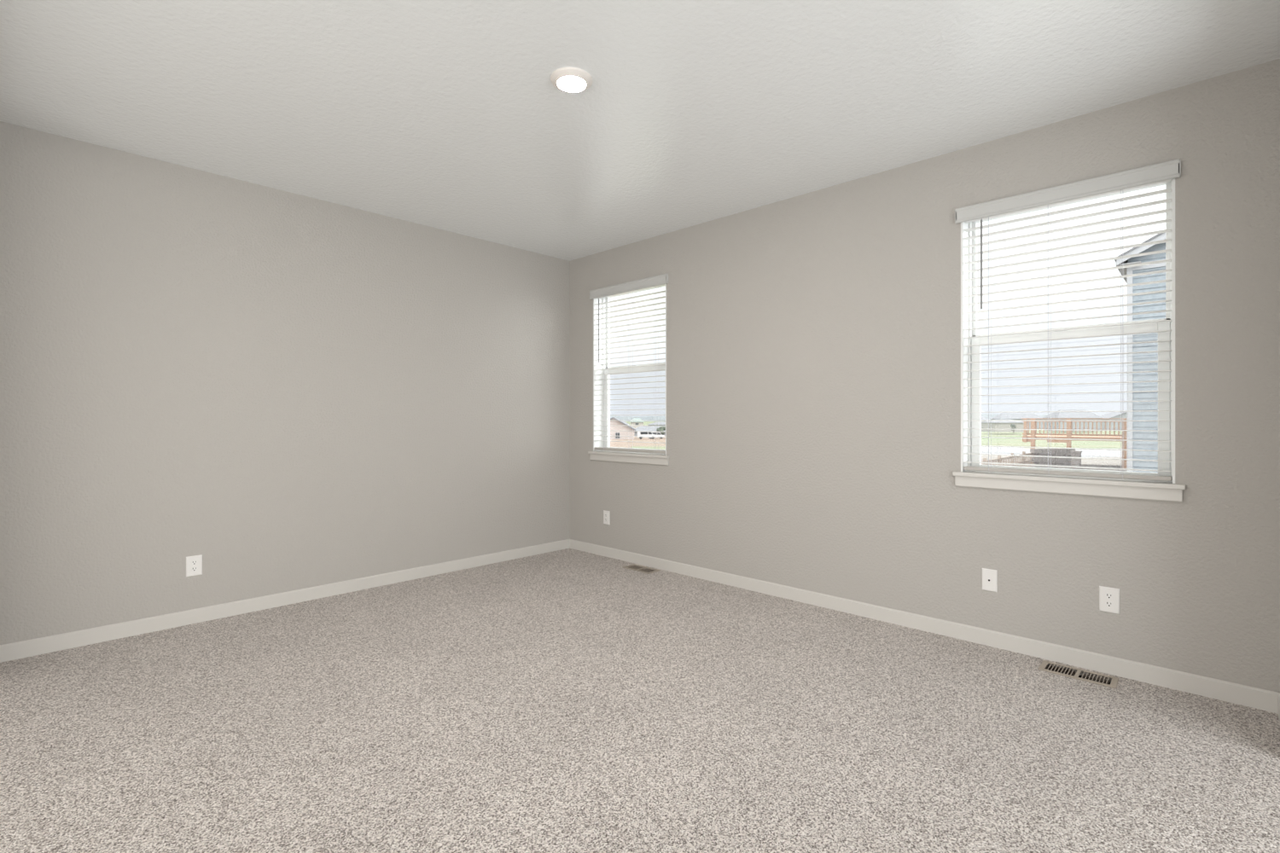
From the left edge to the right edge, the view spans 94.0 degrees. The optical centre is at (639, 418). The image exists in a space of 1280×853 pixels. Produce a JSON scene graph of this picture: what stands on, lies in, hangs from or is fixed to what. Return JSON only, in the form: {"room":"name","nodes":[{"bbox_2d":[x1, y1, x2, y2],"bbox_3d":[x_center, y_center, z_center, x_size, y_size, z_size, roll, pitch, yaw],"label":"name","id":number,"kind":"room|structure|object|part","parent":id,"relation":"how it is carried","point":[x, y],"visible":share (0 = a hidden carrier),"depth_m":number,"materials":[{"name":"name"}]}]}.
{"room":"empty bedroom","nodes":[
{"label":"empty bedroom","id":0,"kind":"room"},
{"bbox_2d":[0,121,569,645],"bbox_3d":[-2.070,-0.084,4.338,0.150,2.840,4.250,0,0,44],"label":"wall","id":1,"kind":"structure","parent":0,"point":[285,391],"depth_m":3.75,"materials":[{"name":"grey paint"}]},
{"bbox_2d":[186,554,202,577],"bbox_3d":[-2.678,0.884,3.588,0.008,0.121,0.079,0,0,44],"label":"wall outlet","id":2,"kind":"object","parent":1,"relation":"attached to","point":[194,564],"visible":1,"depth_m":3.59,"materials":[{"name":"white plastic"}]},
{"bbox_2d":[191,566,197,571],"bbox_3d":[-2.676,0.903,3.587,0.002,0.027,0.033,0,0,44],"label":"socket","id":3,"kind":"object","parent":2,"relation":"attached to","point":[193,568],"depth_m":3.59,"materials":[{"name":"white plastic"}]},
{"bbox_2d":[191,560,197,565],"bbox_3d":[-2.676,0.864,3.587,0.002,0.027,0.033,0,0,44],"label":"socket","id":4,"kind":"object","parent":2,"relation":"attached to","point":[193,562],"depth_m":3.59,"materials":[{"name":"white plastic"}]},
{"bbox_2d":[0,539,570,663],"bbox_3d":[-2.021,1.186,4.271,0.014,0.084,3.920,0,0,44],"label":"baseboard","id":5,"kind":"structure","parent":1,"relation":"attached to","point":[22,649],"depth_m":3.75,"materials":[{"name":"white paint"}]},
{"bbox_2d":[0,548,1279,852],"bbox_3d":[-0.353,1.278,2.674,4.632,0.100,3.920,0,0,44],"label":"floor","id":6,"kind":"structure","parent":0,"point":[567,701],"depth_m":2.31,"materials":[{"name":"beige carpet"}]},
{"bbox_2d":[622,564,660,574],"bbox_3d":[0.008,1.274,4.875,0.300,0.105,0.142,0,0,44],"label":"floor vent","id":7,"kind":"object","parent":6,"relation":"in","point":[637,567],"visible":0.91,"depth_m":4.87,"materials":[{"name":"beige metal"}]},
{"bbox_2d":[1037,660,1119,688],"bbox_3d":[2.103,1.274,2.870,0.300,0.105,0.142,0,0,44],"label":"floor vent","id":8,"kind":"object","parent":6,"relation":"in","point":[1050,669],"visible":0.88,"depth_m":2.87,"materials":[{"name":"beige metal"}]},
{"bbox_2d":[0,0,1279,261],"bbox_3d":[-0.343,-1.579,2.685,4.932,0.150,4.250,0,0,44],"label":"ceiling","id":9,"kind":"structure","parent":0,"point":[448,115],"depth_m":2.69,"materials":[{"name":"white paint"}]},
{"bbox_2d":[550,67,592,93],"bbox_3d":[-0.303,-1.492,2.645,0.186,0.024,0.186,0,0,44],"label":"recessed light","id":10,"kind":"object","parent":9,"relation":"in","point":[567,79],"visible":1,"depth_m":2.61,"materials":[{"name":"white plastic"}]},
{"bbox_2d":[569,58,1279,692],"bbox_3d":[1.065,-0.084,4.155,4.632,2.840,0.180,0,0,44],"label":"wall","id":11,"kind":"structure","parent":0,"point":[813,339],"depth_m":3.42,"materials":[{"name":"grey paint"}]},
{"bbox_2d":[603,510,609,524],"bbox_3d":[-0.300,0.882,5.331,0.079,0.121,0.008,0,0,44],"label":"wall outlet","id":12,"kind":"object","parent":11,"relation":"attached to","point":[606,514],"visible":1,"depth_m":5.33,"materials":[{"name":"white plastic"}]},
{"bbox_2d":[587,284,669,465],"bbox_3d":[-0.056,-0.394,5.205,0.959,1.541,0.210,0,0,44],"label":"window","id":13,"kind":"structure","parent":11,"relation":"in","point":[608,456],"depth_m":5.46,"materials":[{"name":"white plastic"}]},
{"bbox_3d":[0.013,-0.080,5.277,0.851,0.728,0.008,0,0,44],"label":"screen frame","id":14,"kind":"part","parent":13,"relation":"part of","materials":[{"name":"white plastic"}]},
{"bbox_2d":[589,273,668,453],"bbox_3d":[-0.097,-0.442,5.165,0.934,1.462,0.081,0,0,44],"label":"window blind","id":15,"kind":"object","parent":13,"relation":"attached to","point":[660,280],"visible":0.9,"depth_m":5.16,"materials":[{"name":"white plastic"}]},
{"bbox_3d":[-0.310,-0.410,5.387,0.010,1.388,0.054,0,0,44],"label":"ladder cord","id":16,"kind":"part","parent":15,"relation":"part of","materials":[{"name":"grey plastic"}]},
{"bbox_3d":[-0.086,0.272,5.173,0.866,0.024,0.048,0,0,44],"label":"rail","id":17,"kind":"part","parent":15,"relation":"part of","materials":[{"name":"grey plastic"}]},
{"bbox_3d":[0.135,-0.410,4.962,0.010,1.388,0.054,0,0,44],"label":"ladder cord","id":18,"kind":"part","parent":15,"relation":"part of","materials":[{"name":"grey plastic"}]},
{"bbox_3d":[-0.082,0.307,5.178,0.959,0.022,0.137,0,0,44],"label":"sill","id":19,"kind":"part","parent":13,"relation":"part of","materials":[{"name":"grey paint"}]},
{"bbox_3d":[-0.017,-0.087,5.246,0.847,0.742,0.028,0,0,44],"label":"sash","id":20,"kind":"part","parent":13,"relation":"part of","materials":[{"name":"clear glass"}]},
{"bbox_2d":[569,539,1279,713],"bbox_3d":[1.002,1.186,4.080,4.618,0.084,0.014,0,0,44],"label":"baseboard","id":21,"kind":"structure","parent":11,"relation":"attached to","point":[1264,700],"depth_m":3.22,"materials":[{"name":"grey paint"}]},
{"bbox_2d":[981,568,997,592],"bbox_3d":[1.891,0.874,3.233,0.074,0.119,0.009,0,0,44],"label":"cable plate","id":22,"kind":"object","parent":11,"relation":"attached to","point":[989,577],"visible":1,"depth_m":3.23,"materials":[{"name":"white plastic"}]},
{"bbox_2d":[952,178,1185,502],"bbox_3d":[2.164,-0.394,3.079,0.960,1.541,0.210,0,0,44],"label":"window","id":23,"kind":"structure","parent":11,"relation":"in","point":[1095,486],"depth_m":3.04,"materials":[{"name":"white plastic"}]},
{"bbox_2d":[954,158,1181,481],"bbox_3d":[2.123,-0.441,3.040,0.935,1.464,0.081,0,0,44],"label":"window blind","id":24,"kind":"object","parent":23,"relation":"attached to","point":[1164,171],"visible":1,"depth_m":3.01,"materials":[{"name":"white plastic"}]},
{"bbox_3d":[1.908,-0.409,3.264,0.010,1.390,0.054,0,0,44],"label":"ladder cord","id":25,"kind":"part","parent":24,"relation":"part of","materials":[{"name":"white fabric"}]},
{"bbox_3d":[2.105,-0.409,3.076,0.010,1.390,0.054,0,0,44],"label":"ladder cord","id":26,"kind":"part","parent":24,"relation":"part of","materials":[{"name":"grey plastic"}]},
{"bbox_3d":[2.134,0.276,3.048,0.867,0.020,0.048,0,0,44],"label":"rail","id":27,"kind":"part","parent":24,"relation":"part of","materials":[{"name":"grey plastic"}]},
{"bbox_3d":[2.317,-0.409,2.872,0.010,1.390,0.054,0,0,44],"label":"ladder cord","id":28,"kind":"part","parent":24,"relation":"part of","materials":[{"name":"white fabric"}]},
{"bbox_3d":[2.139,0.307,3.053,0.960,0.022,0.137,0,0,44],"label":"sill","id":29,"kind":"part","parent":23,"relation":"part of","materials":[{"name":"grey paint"}]},
{"bbox_3d":[2.203,-0.087,3.120,0.848,0.742,0.028,0,0,44],"label":"sash","id":30,"kind":"part","parent":23,"relation":"part of","materials":[{"name":"white plastic"}]},
{"bbox_2d":[1099,586,1119,614],"bbox_3d":[2.261,0.874,2.879,0.079,0.121,0.008,0,0,44],"label":"wall outlet","id":31,"kind":"object","parent":11,"relation":"attached to","point":[1108,597],"visible":1,"depth_m":2.88,"materials":[{"name":"white plastic"}]},
{"bbox_2d":[1105,601,1113,607],"bbox_3d":[2.259,0.893,2.877,0.033,0.027,0.002,0,0,44],"label":"socket","id":32,"kind":"object","parent":31,"relation":"attached to","point":[1108,604],"depth_m":2.88,"materials":[{"name":"white plastic"}]},
{"bbox_2d":[1105,593,1113,599],"bbox_3d":[2.259,0.854,2.877,0.033,0.027,0.002,0,0,44],"label":"socket","id":33,"kind":"object","parent":31,"relation":"attached to","point":[1108,596],"depth_m":2.88,"materials":[{"name":"white plastic"}]},
{"bbox_3d":[1.384,-0.084,1.031,0.150,2.840,4.250,0,0,44],"label":"wall","id":34,"kind":"structure","parent":0,"visible":0},
{"bbox_2d":[1277,694,1279,722],"bbox_3d":[2.492,1.186,2.308,0.014,0.084,0.486,0,0,44],"label":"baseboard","id":35,"kind":"structure","parent":34,"relation":"attached to","point":[1278,695],"depth_m":2.44,"materials":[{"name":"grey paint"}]},
{"label":"outside","id":36,"kind":"structure","parent":0,"visible":0},
{"bbox_2d":[610,421,1126,471],"bbox_3d":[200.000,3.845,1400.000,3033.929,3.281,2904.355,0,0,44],"label":"ground","id":37,"kind":"structure","parent":36,"point":[997,442],"depth_m":75.80,"materials":[{"name":"soil"}]},
{"bbox_2d":[610,417,635,439],"bbox_3d":[-7.110,2.721,162.500,15.627,6.393,15.563,0,0,44],"label":"house","id":38,"kind":"structure","parent":37,"relation":"on","point":[616,425],"depth_m":158.02,"materials":[{"name":"beige"}]},
{"bbox_2d":[629,418,644,428],"bbox_3d":[-1.250,2.804,254.500,11.507,6.107,11.620,0,0,44],"label":"house","id":39,"kind":"structure","parent":37,"relation":"on","point":[636,421],"depth_m":250.00,"materials":[{"name":"beige"}]},
{"bbox_2d":[637,430,655,439],"bbox_3d":[1.714,4.060,150.000,4.781,2.005,4.692,0,0,44],"label":"van","id":40,"kind":"object","parent":37,"relation":"on","point":[640,434],"visible":0.91,"depth_m":149.06,"materials":[{"name":"white paint"}]},
{"bbox_2d":[634,426,665,436],"bbox_3d":[5.157,4.050,194.500,19.794,3.757,19.552,0,0,44],"label":"house","id":41,"kind":"structure","parent":37,"relation":"on","point":[640,428],"depth_m":191.21,"materials":[{"name":"grey"}]},
{"bbox_2d":[647,421,665,425],"bbox_3d":[14.400,3.750,284.500,22.663,4.700,22.299,0,0,44],"label":"house","id":42,"kind":"structure","parent":37,"relation":"on","point":[658,423],"depth_m":281.63,"materials":[{"name":"grey"}]},
{"bbox_2d":[649,431,664,438],"bbox_3d":[4.361,4.566,165.000,4.781,2.005,4.692,0,0,44],"label":"van","id":43,"kind":"object","parent":37,"relation":"on","point":[658,433],"visible":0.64,"depth_m":164.03,"materials":[{"name":"white paint"}]},
{"bbox_2d":[656,426,665,435],"bbox_3d":[6.143,3.818,177.995,3.085,3.299,2.954,0,0,44],"label":"tree","id":44,"kind":"object","parent":37,"relation":"on","point":[661,428],"visible":0.62,"depth_m":177.14,"materials":[{"name":"green plant"}]},
{"bbox_2d":[981,416,990,422],"bbox_3d":[146.714,1.643,264.500,15.687,7.372,15.621,0,0,44],"label":"house","id":45,"kind":"structure","parent":37,"relation":"on","point":[982,417],"depth_m":260.53,"materials":[{"name":"grey"}]},
{"bbox_2d":[981,418,1029,432],"bbox_3d":[130.500,2.425,214.500,15.873,4.550,15.798,0,0,44],"label":"house","id":46,"kind":"structure","parent":37,"relation":"on","point":[995,425],"depth_m":210.00,"materials":[{"name":"grey"}]},
{"bbox_2d":[981,451,1034,466],"bbox_3d":[15.008,1.939,24.507,0.121,0.992,9.952,0,0,45],"label":"rail fence","id":47,"kind":"object","parent":37,"relation":"on","point":[1025,460],"visible":0.34,"depth_m":25.45,"materials":[{"name":"brown wood"}]},
{"bbox_3d":[14.322,1.932,23.800,0.100,0.950,0.100,0,0,44],"label":"post","id":48,"kind":"part","parent":47,"relation":"part of","materials":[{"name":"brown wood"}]},
{"bbox_3d":[15.708,1.919,25.200,0.100,0.950,0.100,0,0,44],"label":"post","id":49,"kind":"part","parent":47,"relation":"part of","materials":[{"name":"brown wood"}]},
{"bbox_3d":[15.015,1.934,24.500,0.040,0.091,9.850,0,0,45],"label":"rail","id":50,"kind":"part","parent":47,"relation":"part of","materials":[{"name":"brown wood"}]},
{"bbox_3d":[17.094,1.926,26.600,0.100,0.950,0.100,0,0,44],"label":"post","id":51,"kind":"part","parent":47,"relation":"part of","materials":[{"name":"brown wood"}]},
{"bbox_2d":[1010,424,1016,433],"bbox_3d":[112.503,2.946,180.077,1.498,2.646,1.407,0,0,44],"label":"tree","id":52,"kind":"object","parent":37,"relation":"on","point":[1011,425],"visible":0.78,"depth_m":179.93,"materials":[{"name":"green plant"}]},
{"bbox_2d":[989,413,1042,429],"bbox_3d":[211.671,1.311,334.500,26.027,8.750,25.519,0,0,44],"label":"house","id":53,"kind":"structure","parent":37,"relation":"on","point":[1012,416],"depth_m":331.43,"materials":[{"name":"grey"}]},
{"bbox_2d":[1029,448,1075,467],"bbox_3d":[19.193,1.880,27.650,2.070,0.985,0.300,0,0,0],"label":"wall","id":54,"kind":"structure","parent":37,"relation":"on","point":[1044,452],"depth_m":27.50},
{"bbox_2d":[1041,409,1103,430],"bbox_3d":[176.914,0.593,244.500,20.516,8.728,20.244,0,0,44],"label":"house","id":55,"kind":"structure","parent":37,"relation":"on","point":[1056,415],"depth_m":240.24,"materials":[{"name":"grey"}]},
{"bbox_2d":[1021,418,1126,468],"bbox_3d":[21.226,1.280,28.493,4.592,2.608,3.340,0,0,44],"label":"wooden deck","id":56,"kind":"object","parent":37,"relation":"on","point":[1033,433],"visible":0.56,"depth_m":27.59,"materials":[{"name":"orange wood"}]},
{"bbox_3d":[18.578,0.576,28.799,0.120,1.120,0.120,0,0,44],"label":"post","id":57,"kind":"part","parent":56,"relation":"part of","materials":[{"name":"orange wood"}]},
{"bbox_3d":[18.806,1.300,28.581,0.170,2.568,0.120,0,0,44],"label":"post","id":58,"kind":"part","parent":56,"relation":"part of","materials":[{"name":"orange wood"}]},
{"bbox_3d":[19.824,1.300,27.607,0.170,2.568,0.120,0,0,44],"label":"post","id":59,"kind":"part","parent":56,"relation":"part of","materials":[{"name":"orange wood"}]},
{"bbox_3d":[20.193,0.736,27.392,4.562,0.080,0.040,0,0,44],"label":"rail","id":60,"kind":"part","parent":56,"relation":"part of","materials":[{"name":"orange wood"}]},
{"bbox_3d":[20.182,0.056,27.403,4.592,0.160,0.140,0,0,44],"label":"rail","id":61,"kind":"part","parent":56,"relation":"part of","materials":[{"name":"orange wood"}]},
{"bbox_3d":[21.270,1.300,26.223,0.170,2.568,0.120,0,0,44],"label":"post","id":62,"kind":"part","parent":56,"relation":"part of","materials":[{"name":"orange wood"}]},
{"bbox_2d":[1070,450,1082,469],"bbox_3d":[19.418,1.920,26.600,0.380,0.980,0.380,0,0,44],"label":"pillar","id":63,"kind":"structure","parent":37,"relation":"on","point":[1074,462],"depth_m":26.50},
{"bbox_2d":[1100,412,1126,430],"bbox_3d":[244.929,0.982,304.500,22.188,9.322,21.844,0,0,44],"label":"house","id":64,"kind":"structure","parent":37,"relation":"on","point":[1113,415],"depth_m":300.01,"materials":[{"name":"grey"}]},
{"bbox_2d":[1114,232,1165,472],"bbox_3d":[24.234,-2.704,20.724,11.060,11.080,12.680,0,0,44],"label":"house","id":65,"kind":"structure","parent":37,"relation":"on","point":[1152,396],"depth_m":19.71,"materials":[{"name":"grey"}]},
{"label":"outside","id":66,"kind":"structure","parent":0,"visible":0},
{"bbox_2d":[610,413,1046,421],"bbox_3d":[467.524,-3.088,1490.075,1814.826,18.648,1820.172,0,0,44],"label":"hills","id":67,"kind":"structure","parent":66,"point":[986,416],"depth_m":1300.01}
]}

